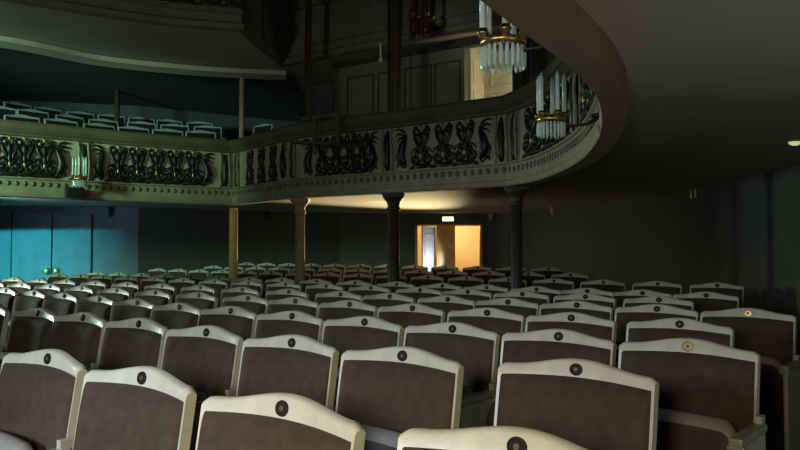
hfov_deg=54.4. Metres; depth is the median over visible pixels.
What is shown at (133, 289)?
cushion
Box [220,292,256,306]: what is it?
cushion
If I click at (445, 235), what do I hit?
door
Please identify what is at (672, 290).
cushion
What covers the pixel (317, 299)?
cushion
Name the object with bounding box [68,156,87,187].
candle sconce
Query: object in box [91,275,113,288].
seat
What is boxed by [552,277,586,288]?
cushion
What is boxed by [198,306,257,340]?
seat
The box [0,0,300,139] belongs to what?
wall
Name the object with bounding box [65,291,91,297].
cushion
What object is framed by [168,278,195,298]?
seat
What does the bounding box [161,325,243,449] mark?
seat
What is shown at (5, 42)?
trim
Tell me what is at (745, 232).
wall
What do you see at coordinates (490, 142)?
balcony
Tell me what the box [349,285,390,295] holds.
seat
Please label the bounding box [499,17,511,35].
candle
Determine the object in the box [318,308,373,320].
cushion
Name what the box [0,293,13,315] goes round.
cushion
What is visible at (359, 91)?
panel
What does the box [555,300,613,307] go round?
cushion
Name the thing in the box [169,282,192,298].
cushion
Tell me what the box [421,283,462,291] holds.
seat
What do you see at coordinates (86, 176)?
candle
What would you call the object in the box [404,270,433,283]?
seat
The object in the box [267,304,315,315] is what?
cushion
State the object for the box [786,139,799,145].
recessed light
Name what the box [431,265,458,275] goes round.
seat
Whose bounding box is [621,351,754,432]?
cushion
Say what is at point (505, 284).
cushion
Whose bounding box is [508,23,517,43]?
candle
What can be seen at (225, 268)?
seat
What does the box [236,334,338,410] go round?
seat
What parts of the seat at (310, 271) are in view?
backrest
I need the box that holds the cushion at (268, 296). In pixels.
[266,294,304,299]
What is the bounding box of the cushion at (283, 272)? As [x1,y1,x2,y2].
[269,270,287,277]
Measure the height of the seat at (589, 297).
0.954 m
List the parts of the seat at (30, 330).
backrest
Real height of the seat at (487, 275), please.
0.954 m
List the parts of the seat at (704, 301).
backrest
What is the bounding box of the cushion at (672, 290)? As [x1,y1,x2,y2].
[633,286,679,294]
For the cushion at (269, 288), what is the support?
on the seat at (281, 285)
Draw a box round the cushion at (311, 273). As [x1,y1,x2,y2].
[292,271,313,279]
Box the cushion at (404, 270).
[401,268,425,275]
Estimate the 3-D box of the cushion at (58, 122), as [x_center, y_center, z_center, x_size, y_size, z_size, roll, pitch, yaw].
[-5.131,-1.324,11.801,0.450,0.504,0.111,2,-3,-43]
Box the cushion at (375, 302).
[363,299,411,307]
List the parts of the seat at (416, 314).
backrest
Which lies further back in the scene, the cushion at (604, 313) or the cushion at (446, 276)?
the cushion at (446, 276)
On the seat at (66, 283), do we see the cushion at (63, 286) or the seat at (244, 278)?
the cushion at (63, 286)
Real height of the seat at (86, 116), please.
0.956 m
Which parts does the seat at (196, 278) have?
backrest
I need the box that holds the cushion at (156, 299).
[135,295,167,304]
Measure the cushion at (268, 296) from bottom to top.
0.502 m
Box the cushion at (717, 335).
[628,328,729,346]
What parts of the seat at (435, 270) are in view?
backrest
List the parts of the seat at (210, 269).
backrest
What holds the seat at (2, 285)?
on the floor
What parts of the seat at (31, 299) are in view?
backrest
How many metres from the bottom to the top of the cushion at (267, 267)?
0.502 m
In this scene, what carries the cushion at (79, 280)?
on the seat at (79, 278)
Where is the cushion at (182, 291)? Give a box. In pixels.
[181,290,212,294]
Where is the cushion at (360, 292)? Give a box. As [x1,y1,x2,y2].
[349,290,387,295]
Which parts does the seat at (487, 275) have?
backrest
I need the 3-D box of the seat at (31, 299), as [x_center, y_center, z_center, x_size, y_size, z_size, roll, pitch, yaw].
[-3.264,1.033,6.575,0.572,0.954,0.417,-2,-2,39]
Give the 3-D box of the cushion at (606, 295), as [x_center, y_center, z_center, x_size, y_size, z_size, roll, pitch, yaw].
[1.663,0.875,7.023,0.510,0.502,0.124,-2,-2,39]
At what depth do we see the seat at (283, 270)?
13.57 m
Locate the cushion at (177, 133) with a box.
[154,131,181,135]
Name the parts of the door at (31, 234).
handle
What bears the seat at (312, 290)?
on the floor
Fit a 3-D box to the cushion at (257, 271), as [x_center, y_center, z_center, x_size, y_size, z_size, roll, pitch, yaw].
[-2.625,1.048,13.968,0.510,0.502,0.124,-2,-2,39]
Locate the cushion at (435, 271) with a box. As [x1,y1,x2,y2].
[431,269,455,275]
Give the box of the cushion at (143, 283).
[140,281,163,291]
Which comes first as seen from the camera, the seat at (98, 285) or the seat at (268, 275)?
the seat at (98, 285)
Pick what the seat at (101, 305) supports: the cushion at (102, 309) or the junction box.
the cushion at (102, 309)
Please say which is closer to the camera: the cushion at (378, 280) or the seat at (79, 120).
the cushion at (378, 280)
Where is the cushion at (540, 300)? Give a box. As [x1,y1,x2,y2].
[494,297,546,304]
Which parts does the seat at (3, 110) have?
backrest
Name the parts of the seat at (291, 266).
backrest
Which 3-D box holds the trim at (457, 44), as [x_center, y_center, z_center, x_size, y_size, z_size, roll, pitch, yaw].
[0.928,-2.499,10.669,4.783,0.080,0.060,-1,-2,35]
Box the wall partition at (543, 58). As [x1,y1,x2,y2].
[334,33,555,116]
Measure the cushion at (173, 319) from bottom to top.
0.502 m
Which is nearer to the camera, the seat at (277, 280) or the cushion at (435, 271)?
the seat at (277, 280)
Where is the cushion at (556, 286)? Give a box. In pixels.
[533,283,571,290]
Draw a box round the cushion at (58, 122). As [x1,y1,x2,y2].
[46,120,75,126]
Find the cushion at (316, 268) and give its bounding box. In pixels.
[305,266,318,273]
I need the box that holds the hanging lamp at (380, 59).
[378,43,382,62]
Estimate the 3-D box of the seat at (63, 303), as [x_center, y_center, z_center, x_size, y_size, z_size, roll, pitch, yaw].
[-2.840,1.021,6.197,0.572,0.954,0.417,-2,-2,39]
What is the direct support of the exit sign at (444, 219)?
attached to the wall at (188, 240)
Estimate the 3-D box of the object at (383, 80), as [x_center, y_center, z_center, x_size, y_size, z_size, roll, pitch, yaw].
[-0.179,-1.574,11.433,0.361,1.380,0.015,-1,-2,35]
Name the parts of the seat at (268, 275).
backrest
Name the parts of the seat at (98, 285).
backrest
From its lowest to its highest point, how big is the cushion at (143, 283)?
0.502 m
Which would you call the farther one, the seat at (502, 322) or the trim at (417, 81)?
the trim at (417, 81)
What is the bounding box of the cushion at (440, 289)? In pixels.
[431,288,456,291]
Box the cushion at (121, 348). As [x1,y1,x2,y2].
[98,328,161,369]
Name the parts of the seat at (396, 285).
backrest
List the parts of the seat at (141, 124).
backrest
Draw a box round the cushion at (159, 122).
[158,121,180,128]
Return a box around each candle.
[71,157,74,177]
[75,157,76,176]
[77,156,80,177]
[82,158,84,177]
[84,157,87,178]
[408,0,412,20]
[410,0,416,16]
[419,0,424,20]
[423,0,429,16]
[430,0,434,19]
[477,0,489,39]
[486,5,492,44]
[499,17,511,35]
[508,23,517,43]
[518,31,528,38]
[535,75,538,119]
[537,71,545,117]
[550,76,554,115]
[553,70,561,116]
[561,73,568,118]
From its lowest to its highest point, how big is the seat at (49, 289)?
0.954 m
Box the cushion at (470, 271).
[463,269,489,275]
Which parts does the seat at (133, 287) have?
backrest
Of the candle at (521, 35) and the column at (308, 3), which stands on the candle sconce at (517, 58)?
the candle at (521, 35)
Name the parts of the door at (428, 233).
moulding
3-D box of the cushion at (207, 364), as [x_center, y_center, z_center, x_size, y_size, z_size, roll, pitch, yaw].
[-0.922,0.761,3.480,0.510,0.502,0.124,-2,-2,39]
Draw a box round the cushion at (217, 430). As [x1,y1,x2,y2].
[197,411,350,449]
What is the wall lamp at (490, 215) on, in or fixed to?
attached to the wall at (188, 240)
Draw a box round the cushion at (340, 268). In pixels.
[324,267,343,278]
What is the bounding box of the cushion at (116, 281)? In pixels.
[115,280,135,283]
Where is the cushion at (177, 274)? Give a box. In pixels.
[168,272,184,278]
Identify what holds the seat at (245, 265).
on the floor
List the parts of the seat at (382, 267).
backrest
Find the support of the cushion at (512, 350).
on the seat at (547, 344)
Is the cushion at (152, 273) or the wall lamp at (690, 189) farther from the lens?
the cushion at (152, 273)
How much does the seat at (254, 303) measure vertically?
0.954 m
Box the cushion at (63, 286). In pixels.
[57,284,73,291]
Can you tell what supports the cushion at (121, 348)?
on the seat at (133, 342)
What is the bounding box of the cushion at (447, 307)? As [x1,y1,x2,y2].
[418,302,472,321]
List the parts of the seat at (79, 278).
backrest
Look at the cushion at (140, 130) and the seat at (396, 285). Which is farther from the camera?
the cushion at (140, 130)
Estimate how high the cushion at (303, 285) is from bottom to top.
0.502 m
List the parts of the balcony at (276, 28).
handrail, parapet panel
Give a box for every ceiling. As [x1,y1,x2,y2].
[0,0,799,212]
[0,48,304,121]
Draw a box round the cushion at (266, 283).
[264,282,278,297]
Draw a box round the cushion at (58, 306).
[42,299,74,314]
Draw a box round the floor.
[765,425,783,449]
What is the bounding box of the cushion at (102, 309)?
[75,302,111,320]
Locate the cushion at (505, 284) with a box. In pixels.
[489,281,524,291]
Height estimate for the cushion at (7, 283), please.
0.502 m
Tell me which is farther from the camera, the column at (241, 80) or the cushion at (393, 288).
the column at (241, 80)
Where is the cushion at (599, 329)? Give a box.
[527,321,611,339]
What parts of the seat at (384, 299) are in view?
backrest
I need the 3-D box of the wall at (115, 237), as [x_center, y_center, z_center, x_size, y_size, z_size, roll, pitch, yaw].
[-8.805,0.682,13.356,8.201,2.195,1.421,2,-2,-40]
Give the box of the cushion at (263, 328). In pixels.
[255,320,318,340]
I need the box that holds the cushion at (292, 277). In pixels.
[285,275,308,280]
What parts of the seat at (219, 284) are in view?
backrest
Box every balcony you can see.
[0,0,509,66]
[0,0,626,205]
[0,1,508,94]
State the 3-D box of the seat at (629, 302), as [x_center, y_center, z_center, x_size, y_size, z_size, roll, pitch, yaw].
[1.855,1.004,5.689,0.572,0.954,0.417,-2,-2,39]
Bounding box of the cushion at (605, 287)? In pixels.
[581,284,623,291]
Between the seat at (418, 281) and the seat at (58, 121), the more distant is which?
the seat at (58, 121)
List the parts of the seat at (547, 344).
backrest, number plate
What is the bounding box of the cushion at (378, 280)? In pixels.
[376,278,404,284]
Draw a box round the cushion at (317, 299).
[315,297,359,303]
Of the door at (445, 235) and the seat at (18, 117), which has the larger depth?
the door at (445, 235)
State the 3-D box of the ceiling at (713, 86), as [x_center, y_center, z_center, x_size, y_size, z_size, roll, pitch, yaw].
[-3.700,-0.575,8.423,15.600,0.001,19.200,0,-2,0]
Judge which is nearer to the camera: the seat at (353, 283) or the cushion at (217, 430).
the cushion at (217, 430)
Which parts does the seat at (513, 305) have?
backrest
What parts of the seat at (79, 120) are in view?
backrest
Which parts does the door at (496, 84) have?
moulding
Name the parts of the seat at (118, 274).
backrest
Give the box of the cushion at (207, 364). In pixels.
[162,336,235,397]
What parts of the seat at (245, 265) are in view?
backrest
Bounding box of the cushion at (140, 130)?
[119,128,147,132]
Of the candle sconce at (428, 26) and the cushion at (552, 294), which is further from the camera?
the candle sconce at (428, 26)
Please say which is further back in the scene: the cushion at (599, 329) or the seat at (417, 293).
the seat at (417, 293)
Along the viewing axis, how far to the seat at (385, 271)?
12.12 m
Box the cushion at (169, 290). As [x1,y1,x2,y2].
[144,288,172,295]
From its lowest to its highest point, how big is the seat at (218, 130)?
0.956 m
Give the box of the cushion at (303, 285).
[300,283,319,291]
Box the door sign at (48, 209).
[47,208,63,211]
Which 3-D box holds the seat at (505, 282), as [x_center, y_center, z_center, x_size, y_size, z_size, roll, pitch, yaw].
[1.238,1.111,9.379,0.572,0.954,0.417,-2,-2,39]
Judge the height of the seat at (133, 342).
0.954 m
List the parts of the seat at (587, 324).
backrest, number plate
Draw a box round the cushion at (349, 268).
[348,267,369,269]
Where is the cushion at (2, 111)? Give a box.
[0,109,14,118]
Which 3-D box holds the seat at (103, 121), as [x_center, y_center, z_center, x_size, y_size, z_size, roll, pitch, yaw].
[-5.025,-1.371,13.326,0.537,0.956,0.417,1,-2,-34]
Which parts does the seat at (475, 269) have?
backrest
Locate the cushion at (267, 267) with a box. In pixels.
[260,265,273,271]
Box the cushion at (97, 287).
[87,285,103,294]
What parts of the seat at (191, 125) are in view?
backrest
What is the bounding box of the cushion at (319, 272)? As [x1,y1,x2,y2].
[318,271,339,274]
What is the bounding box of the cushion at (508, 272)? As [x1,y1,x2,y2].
[496,270,524,276]
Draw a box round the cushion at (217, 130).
[195,127,220,138]
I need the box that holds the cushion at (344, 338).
[323,326,397,367]
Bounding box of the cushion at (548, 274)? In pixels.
[532,271,562,278]
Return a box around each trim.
[0,35,285,79]
[10,213,92,277]
[332,33,509,68]
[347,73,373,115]
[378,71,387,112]
[404,64,431,108]
[415,224,482,265]
[434,60,460,104]
[462,41,513,100]
[527,39,533,83]
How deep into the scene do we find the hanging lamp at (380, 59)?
10.97 m
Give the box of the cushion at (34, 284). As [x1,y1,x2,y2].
[29,282,45,289]
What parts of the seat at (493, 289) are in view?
backrest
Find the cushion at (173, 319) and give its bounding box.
[150,310,197,329]
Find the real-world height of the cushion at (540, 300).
0.502 m
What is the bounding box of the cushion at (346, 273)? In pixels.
[345,272,368,274]
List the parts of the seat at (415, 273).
backrest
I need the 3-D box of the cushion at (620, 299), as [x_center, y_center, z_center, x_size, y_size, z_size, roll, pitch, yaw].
[2.070,0.865,6.716,0.510,0.502,0.124,-2,-2,39]
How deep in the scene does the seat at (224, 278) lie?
10.41 m
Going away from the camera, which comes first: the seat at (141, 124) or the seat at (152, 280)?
the seat at (152, 280)
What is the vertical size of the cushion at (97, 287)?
0.502 m
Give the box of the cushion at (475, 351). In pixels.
[405,333,493,392]
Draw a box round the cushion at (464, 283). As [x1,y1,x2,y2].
[449,280,481,287]
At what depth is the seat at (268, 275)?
12.27 m
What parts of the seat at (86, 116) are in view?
backrest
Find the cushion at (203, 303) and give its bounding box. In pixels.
[175,298,213,308]
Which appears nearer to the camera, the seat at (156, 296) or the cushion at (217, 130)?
the seat at (156, 296)
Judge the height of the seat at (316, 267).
0.954 m
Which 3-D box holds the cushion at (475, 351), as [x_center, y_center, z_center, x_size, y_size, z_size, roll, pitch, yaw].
[0.209,0.766,3.640,0.510,0.502,0.124,-2,-2,39]
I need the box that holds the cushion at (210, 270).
[204,268,220,276]
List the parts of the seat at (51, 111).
backrest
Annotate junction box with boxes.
[64,187,83,198]
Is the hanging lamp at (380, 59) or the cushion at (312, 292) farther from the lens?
the hanging lamp at (380, 59)
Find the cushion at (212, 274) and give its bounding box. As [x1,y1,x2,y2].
[211,273,228,277]
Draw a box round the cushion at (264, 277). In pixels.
[259,274,280,286]
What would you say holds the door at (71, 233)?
in the wall at (115, 237)
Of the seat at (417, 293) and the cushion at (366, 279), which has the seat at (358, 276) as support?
the cushion at (366, 279)
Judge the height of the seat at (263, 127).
0.956 m
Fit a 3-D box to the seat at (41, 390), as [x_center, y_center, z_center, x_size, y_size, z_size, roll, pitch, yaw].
[-1.306,0.903,2.522,0.572,0.954,0.417,-2,-2,39]
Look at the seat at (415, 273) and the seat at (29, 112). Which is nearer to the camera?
the seat at (415, 273)
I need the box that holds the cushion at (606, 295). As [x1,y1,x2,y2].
[560,294,611,297]
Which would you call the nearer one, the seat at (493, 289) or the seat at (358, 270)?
the seat at (493, 289)
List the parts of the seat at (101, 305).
backrest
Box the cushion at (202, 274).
[189,272,206,280]
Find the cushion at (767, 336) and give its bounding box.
[702,317,793,364]
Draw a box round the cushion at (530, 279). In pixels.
[523,276,543,286]
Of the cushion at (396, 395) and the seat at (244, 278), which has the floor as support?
the seat at (244, 278)
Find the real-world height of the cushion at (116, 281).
0.502 m
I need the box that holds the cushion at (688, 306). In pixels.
[624,303,691,309]
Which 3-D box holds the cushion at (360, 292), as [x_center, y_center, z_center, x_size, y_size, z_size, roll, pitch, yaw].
[-0.331,0.894,7.630,0.510,0.502,0.124,-2,-2,39]
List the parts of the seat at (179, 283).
backrest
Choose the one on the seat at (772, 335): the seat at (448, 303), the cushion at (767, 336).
the cushion at (767, 336)
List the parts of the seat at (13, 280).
backrest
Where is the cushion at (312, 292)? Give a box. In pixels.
[306,288,340,301]
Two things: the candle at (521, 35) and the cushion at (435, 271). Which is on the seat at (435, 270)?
the cushion at (435, 271)
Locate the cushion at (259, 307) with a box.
[222,301,265,314]
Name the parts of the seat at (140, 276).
backrest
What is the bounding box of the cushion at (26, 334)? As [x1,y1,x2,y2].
[5,316,52,352]
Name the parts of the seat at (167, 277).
backrest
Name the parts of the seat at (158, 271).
backrest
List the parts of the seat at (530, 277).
backrest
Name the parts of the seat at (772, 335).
number plate, backrest, armrest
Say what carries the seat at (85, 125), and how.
on the step
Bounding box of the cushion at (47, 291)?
[35,289,58,294]
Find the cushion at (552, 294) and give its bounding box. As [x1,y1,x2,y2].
[535,292,558,302]
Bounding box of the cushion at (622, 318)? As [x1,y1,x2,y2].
[616,312,695,345]
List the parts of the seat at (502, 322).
backrest, number plate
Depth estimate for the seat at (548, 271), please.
11.37 m
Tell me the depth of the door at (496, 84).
10.91 m
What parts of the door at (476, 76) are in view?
moulding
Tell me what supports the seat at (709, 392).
on the floor
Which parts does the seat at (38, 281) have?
backrest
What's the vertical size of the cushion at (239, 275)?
0.502 m
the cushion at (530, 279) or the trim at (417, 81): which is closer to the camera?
the cushion at (530, 279)
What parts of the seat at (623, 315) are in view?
number plate, backrest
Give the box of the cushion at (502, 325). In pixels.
[448,316,520,356]
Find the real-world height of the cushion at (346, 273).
0.502 m
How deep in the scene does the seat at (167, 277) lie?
11.22 m
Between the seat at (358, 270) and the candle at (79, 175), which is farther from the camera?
the seat at (358, 270)
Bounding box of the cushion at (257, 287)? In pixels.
[231,285,260,290]
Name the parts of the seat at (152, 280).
backrest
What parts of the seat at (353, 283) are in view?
backrest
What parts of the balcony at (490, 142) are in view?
handrail, cornice, parapet panel, moulding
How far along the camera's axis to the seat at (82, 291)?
7.54 m
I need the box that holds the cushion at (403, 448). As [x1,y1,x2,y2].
[402,447,444,449]
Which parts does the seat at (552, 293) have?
backrest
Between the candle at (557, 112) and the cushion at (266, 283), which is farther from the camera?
the cushion at (266, 283)
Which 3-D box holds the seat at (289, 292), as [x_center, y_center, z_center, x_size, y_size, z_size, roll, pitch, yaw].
[-1.089,1.040,6.801,0.572,0.954,0.417,-2,-2,39]
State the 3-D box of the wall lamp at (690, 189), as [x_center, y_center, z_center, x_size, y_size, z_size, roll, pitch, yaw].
[4.050,-0.442,10.755,0.087,0.160,0.035,0,-2,-1]
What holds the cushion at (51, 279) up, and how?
on the seat at (59, 276)
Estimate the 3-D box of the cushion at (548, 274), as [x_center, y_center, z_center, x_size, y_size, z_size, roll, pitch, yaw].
[2.135,0.919,11.352,0.510,0.502,0.124,-2,-2,39]
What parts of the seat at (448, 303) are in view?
backrest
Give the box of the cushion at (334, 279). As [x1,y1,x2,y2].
[314,276,338,284]
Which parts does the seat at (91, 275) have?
backrest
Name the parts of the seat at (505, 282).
backrest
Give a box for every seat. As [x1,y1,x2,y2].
[0,106,16,118]
[0,281,5,287]
[0,287,17,319]
[0,304,9,351]
[0,308,56,371]
[0,349,86,449]
[2,277,23,286]
[3,101,31,108]
[4,114,39,122]
[4,290,47,351]
[7,282,32,291]
[17,109,48,122]
[26,278,49,289]
[34,107,61,118]
[34,283,62,294]
[42,292,79,314]
[44,118,77,126]
[48,273,67,283]
[49,312,107,369]
[53,279,77,291]
[55,114,84,126]
[64,285,95,297]
[66,111,94,122]
[69,274,89,285]
[72,366,196,449]
[75,295,115,320]
[80,280,107,294]
[83,123,114,129]
[87,272,106,280]
[87,317,168,372]
[88,119,117,130]
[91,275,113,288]
[97,114,125,126]
[97,287,131,300]
[108,272,127,283]
[109,298,156,320]
[111,282,140,298]
[114,276,138,284]
[117,126,148,132]
[127,121,155,133]
[128,117,154,122]
[130,273,151,284]
[134,289,172,304]
[140,277,166,291]
[144,283,176,302]
[148,268,166,276]
[150,302,201,329]
[152,129,182,135]
[153,274,175,283]
[156,119,182,128]
[160,124,188,135]
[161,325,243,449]
[168,269,186,278]
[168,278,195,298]
[175,292,217,308]
[178,275,202,284]
[180,285,216,295]
[185,130,215,138]
[187,121,212,130]
[188,269,208,280]
[194,125,225,139]
[195,393,365,449]
[198,279,227,307]
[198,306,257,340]
[204,265,222,276]
[205,276,231,288]
[210,270,228,277]
[219,286,259,306]
[221,294,268,314]
[224,266,243,271]
[231,280,263,296]
[234,277,262,282]
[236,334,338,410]
[238,262,254,270]
[238,270,256,277]
[246,266,265,277]
[253,124,272,133]
[254,310,324,341]
[257,263,275,271]
[258,271,282,297]
[263,278,295,298]
[265,282,301,295]
[265,288,308,299]
[266,297,319,316]
[268,267,289,277]
[278,263,294,272]
[285,272,310,280]
[292,267,314,279]
[299,279,332,291]
[305,263,320,273]
[305,283,343,301]
[313,272,340,284]
[315,291,362,303]
[317,268,341,281]
[317,300,377,320]
[321,316,403,411]
[323,264,345,281]
[335,346,463,449]
[336,280,371,290]
[343,273,372,283]
[345,268,370,274]
[348,264,371,275]
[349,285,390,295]
[362,293,414,307]
[372,265,387,282]
[372,269,400,284]
[375,275,406,284]
[377,281,415,292]
[377,303,445,341]
[396,287,441,302]
[397,426,587,449]
[401,265,427,275]
[403,322,499,427]
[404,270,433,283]
[410,275,443,286]
[417,295,476,321]
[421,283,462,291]
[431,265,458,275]
[437,270,467,282]
[442,288,492,300]
[447,307,525,376]
[448,276,483,287]
[462,266,491,275]
[463,284,508,295]
[472,271,505,284]
[475,298,539,326]
[486,329,616,425]
[488,277,526,291]
[493,290,549,304]
[494,358,658,449]
[496,266,526,276]
[510,272,545,286]
[510,286,559,302]
[525,312,617,367]
[531,267,564,278]
[532,278,574,290]
[539,300,613,319]
[551,273,588,288]
[553,293,616,320]
[560,288,613,297]
[580,279,625,291]
[614,289,672,307]
[615,304,698,362]
[618,338,766,449]
[623,296,694,309]
[626,318,734,347]
[632,281,681,294]
[673,292,739,320]
[690,282,744,307]
[700,308,799,449]
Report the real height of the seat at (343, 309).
0.954 m
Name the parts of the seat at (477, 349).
backrest, number plate, armrest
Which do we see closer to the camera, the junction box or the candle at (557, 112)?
the candle at (557, 112)
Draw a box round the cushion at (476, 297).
[442,294,489,300]
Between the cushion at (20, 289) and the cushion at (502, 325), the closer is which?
the cushion at (502, 325)
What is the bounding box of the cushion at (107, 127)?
[85,125,113,129]
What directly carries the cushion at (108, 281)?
on the seat at (107, 279)
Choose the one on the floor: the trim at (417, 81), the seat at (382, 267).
the seat at (382, 267)
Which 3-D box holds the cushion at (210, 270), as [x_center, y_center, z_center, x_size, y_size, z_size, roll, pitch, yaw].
[-3.585,1.073,14.754,0.510,0.502,0.124,-2,-2,39]
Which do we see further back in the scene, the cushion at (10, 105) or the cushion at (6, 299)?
the cushion at (10, 105)
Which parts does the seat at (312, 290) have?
backrest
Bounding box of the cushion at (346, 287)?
[338,285,362,290]
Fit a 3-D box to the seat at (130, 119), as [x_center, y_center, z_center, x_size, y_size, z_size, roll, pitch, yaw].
[-4.831,-1.596,14.707,0.537,0.956,0.417,1,-2,-33]
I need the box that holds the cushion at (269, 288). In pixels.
[266,286,298,291]
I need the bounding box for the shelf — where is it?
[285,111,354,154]
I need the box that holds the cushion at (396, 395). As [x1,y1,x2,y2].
[337,360,455,431]
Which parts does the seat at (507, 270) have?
backrest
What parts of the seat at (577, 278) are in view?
backrest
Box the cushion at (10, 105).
[5,103,29,108]
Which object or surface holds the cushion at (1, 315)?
on the seat at (4, 312)
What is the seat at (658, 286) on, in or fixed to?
on the floor
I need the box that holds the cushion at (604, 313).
[541,308,609,319]
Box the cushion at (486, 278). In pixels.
[473,275,503,284]
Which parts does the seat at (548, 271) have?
backrest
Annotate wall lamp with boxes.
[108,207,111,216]
[487,213,493,220]
[550,207,556,214]
[690,189,695,198]
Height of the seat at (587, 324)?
0.954 m
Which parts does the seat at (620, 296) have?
backrest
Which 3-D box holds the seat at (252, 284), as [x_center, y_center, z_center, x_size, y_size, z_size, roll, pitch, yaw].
[-1.820,1.101,8.709,0.572,0.954,0.417,-2,-2,39]
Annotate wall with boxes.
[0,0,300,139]
[0,206,137,280]
[138,207,492,279]
[311,85,333,119]
[418,226,479,271]
[468,44,504,99]
[493,163,799,354]
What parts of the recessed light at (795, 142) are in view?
lamp glass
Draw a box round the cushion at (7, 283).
[3,281,18,286]
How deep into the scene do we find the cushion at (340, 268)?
13.99 m
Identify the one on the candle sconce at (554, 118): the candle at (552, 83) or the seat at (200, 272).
the candle at (552, 83)
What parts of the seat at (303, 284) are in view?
backrest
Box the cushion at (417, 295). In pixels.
[398,292,439,302]
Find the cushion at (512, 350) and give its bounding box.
[502,340,610,364]
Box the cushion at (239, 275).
[238,274,254,277]
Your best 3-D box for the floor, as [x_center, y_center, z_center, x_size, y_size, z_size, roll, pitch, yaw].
[-3.700,1.514,8.356,15.600,0.110,19.200,0,-2,0]
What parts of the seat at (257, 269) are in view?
backrest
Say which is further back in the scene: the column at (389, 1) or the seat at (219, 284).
the column at (389, 1)
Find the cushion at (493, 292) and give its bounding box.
[481,290,505,295]
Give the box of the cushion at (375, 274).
[373,272,387,284]
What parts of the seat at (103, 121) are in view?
backrest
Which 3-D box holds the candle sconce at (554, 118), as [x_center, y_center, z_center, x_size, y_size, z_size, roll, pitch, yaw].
[1.077,-0.761,4.908,0.450,0.410,0.211,0,-2,11]
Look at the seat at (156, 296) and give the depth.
6.75 m
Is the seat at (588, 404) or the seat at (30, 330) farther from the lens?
the seat at (30, 330)
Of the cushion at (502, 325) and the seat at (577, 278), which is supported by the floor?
the seat at (577, 278)
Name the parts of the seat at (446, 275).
backrest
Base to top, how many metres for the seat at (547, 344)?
0.954 m
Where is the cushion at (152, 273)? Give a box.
[148,271,164,276]
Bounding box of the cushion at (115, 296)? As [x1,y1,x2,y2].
[98,293,127,300]
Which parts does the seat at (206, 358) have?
backrest, number plate, armrest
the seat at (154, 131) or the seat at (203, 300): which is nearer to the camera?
the seat at (203, 300)
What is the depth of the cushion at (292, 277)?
11.91 m
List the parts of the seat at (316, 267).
backrest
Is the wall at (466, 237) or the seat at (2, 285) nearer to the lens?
the seat at (2, 285)
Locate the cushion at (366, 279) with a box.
[344,277,370,282]
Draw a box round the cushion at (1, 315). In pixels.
[0,314,3,335]
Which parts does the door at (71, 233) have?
handle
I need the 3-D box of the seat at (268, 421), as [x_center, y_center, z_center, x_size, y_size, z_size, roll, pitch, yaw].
[-0.370,0.876,1.682,0.572,0.954,0.417,-2,-2,39]
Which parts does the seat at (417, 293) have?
backrest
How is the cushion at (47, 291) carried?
on the seat at (49, 289)
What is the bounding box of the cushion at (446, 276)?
[438,274,466,282]
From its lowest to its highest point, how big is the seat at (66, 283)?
0.954 m
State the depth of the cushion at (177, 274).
13.79 m
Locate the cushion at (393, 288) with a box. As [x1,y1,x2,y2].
[382,286,408,292]
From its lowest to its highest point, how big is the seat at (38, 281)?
0.954 m
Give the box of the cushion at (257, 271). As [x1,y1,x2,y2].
[249,269,264,277]
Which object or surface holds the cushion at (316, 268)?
on the seat at (316, 267)
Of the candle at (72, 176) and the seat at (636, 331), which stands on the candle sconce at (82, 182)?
the candle at (72, 176)
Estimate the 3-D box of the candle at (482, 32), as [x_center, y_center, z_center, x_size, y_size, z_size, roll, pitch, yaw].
[0.326,-0.871,3.055,0.051,0.302,0.052,0,-2,0]
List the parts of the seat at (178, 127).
backrest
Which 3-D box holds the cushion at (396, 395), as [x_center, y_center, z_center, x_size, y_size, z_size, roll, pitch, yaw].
[-0.033,0.736,2.697,0.510,0.502,0.124,-2,-2,39]
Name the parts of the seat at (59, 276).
backrest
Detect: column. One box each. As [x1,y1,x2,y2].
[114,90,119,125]
[229,208,237,282]
[239,78,244,137]
[290,198,309,284]
[304,0,311,121]
[382,193,404,282]
[388,0,390,111]
[391,0,400,110]
[504,186,528,288]
[514,28,525,89]
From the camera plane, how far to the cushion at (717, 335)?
3.90 m
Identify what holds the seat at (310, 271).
on the floor
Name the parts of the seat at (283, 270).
backrest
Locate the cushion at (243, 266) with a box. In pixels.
[238,265,253,270]
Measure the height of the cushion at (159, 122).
0.504 m
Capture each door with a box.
[12,214,51,281]
[52,215,90,278]
[421,226,435,271]
[436,226,454,266]
[468,49,484,99]
[485,51,511,97]
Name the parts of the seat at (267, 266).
backrest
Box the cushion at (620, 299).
[614,296,647,307]
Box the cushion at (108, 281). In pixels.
[91,279,110,288]
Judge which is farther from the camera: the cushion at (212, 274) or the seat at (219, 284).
the cushion at (212, 274)
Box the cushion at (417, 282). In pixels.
[411,279,441,286]
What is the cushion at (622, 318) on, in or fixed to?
on the seat at (623, 315)
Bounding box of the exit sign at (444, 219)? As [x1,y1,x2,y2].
[442,217,453,221]
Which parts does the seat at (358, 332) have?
backrest, number plate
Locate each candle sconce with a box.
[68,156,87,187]
[408,0,438,36]
[477,0,543,74]
[535,70,598,138]
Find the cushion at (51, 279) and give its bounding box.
[48,277,65,283]
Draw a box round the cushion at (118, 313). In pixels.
[110,306,150,320]
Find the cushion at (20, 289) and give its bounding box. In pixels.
[11,287,28,291]
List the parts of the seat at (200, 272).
backrest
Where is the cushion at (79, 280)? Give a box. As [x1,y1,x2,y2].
[69,278,87,285]
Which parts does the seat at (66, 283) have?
backrest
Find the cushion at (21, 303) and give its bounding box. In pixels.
[12,296,42,312]
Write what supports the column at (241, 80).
on the floor
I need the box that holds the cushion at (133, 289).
[111,287,136,298]
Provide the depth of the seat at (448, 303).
5.87 m

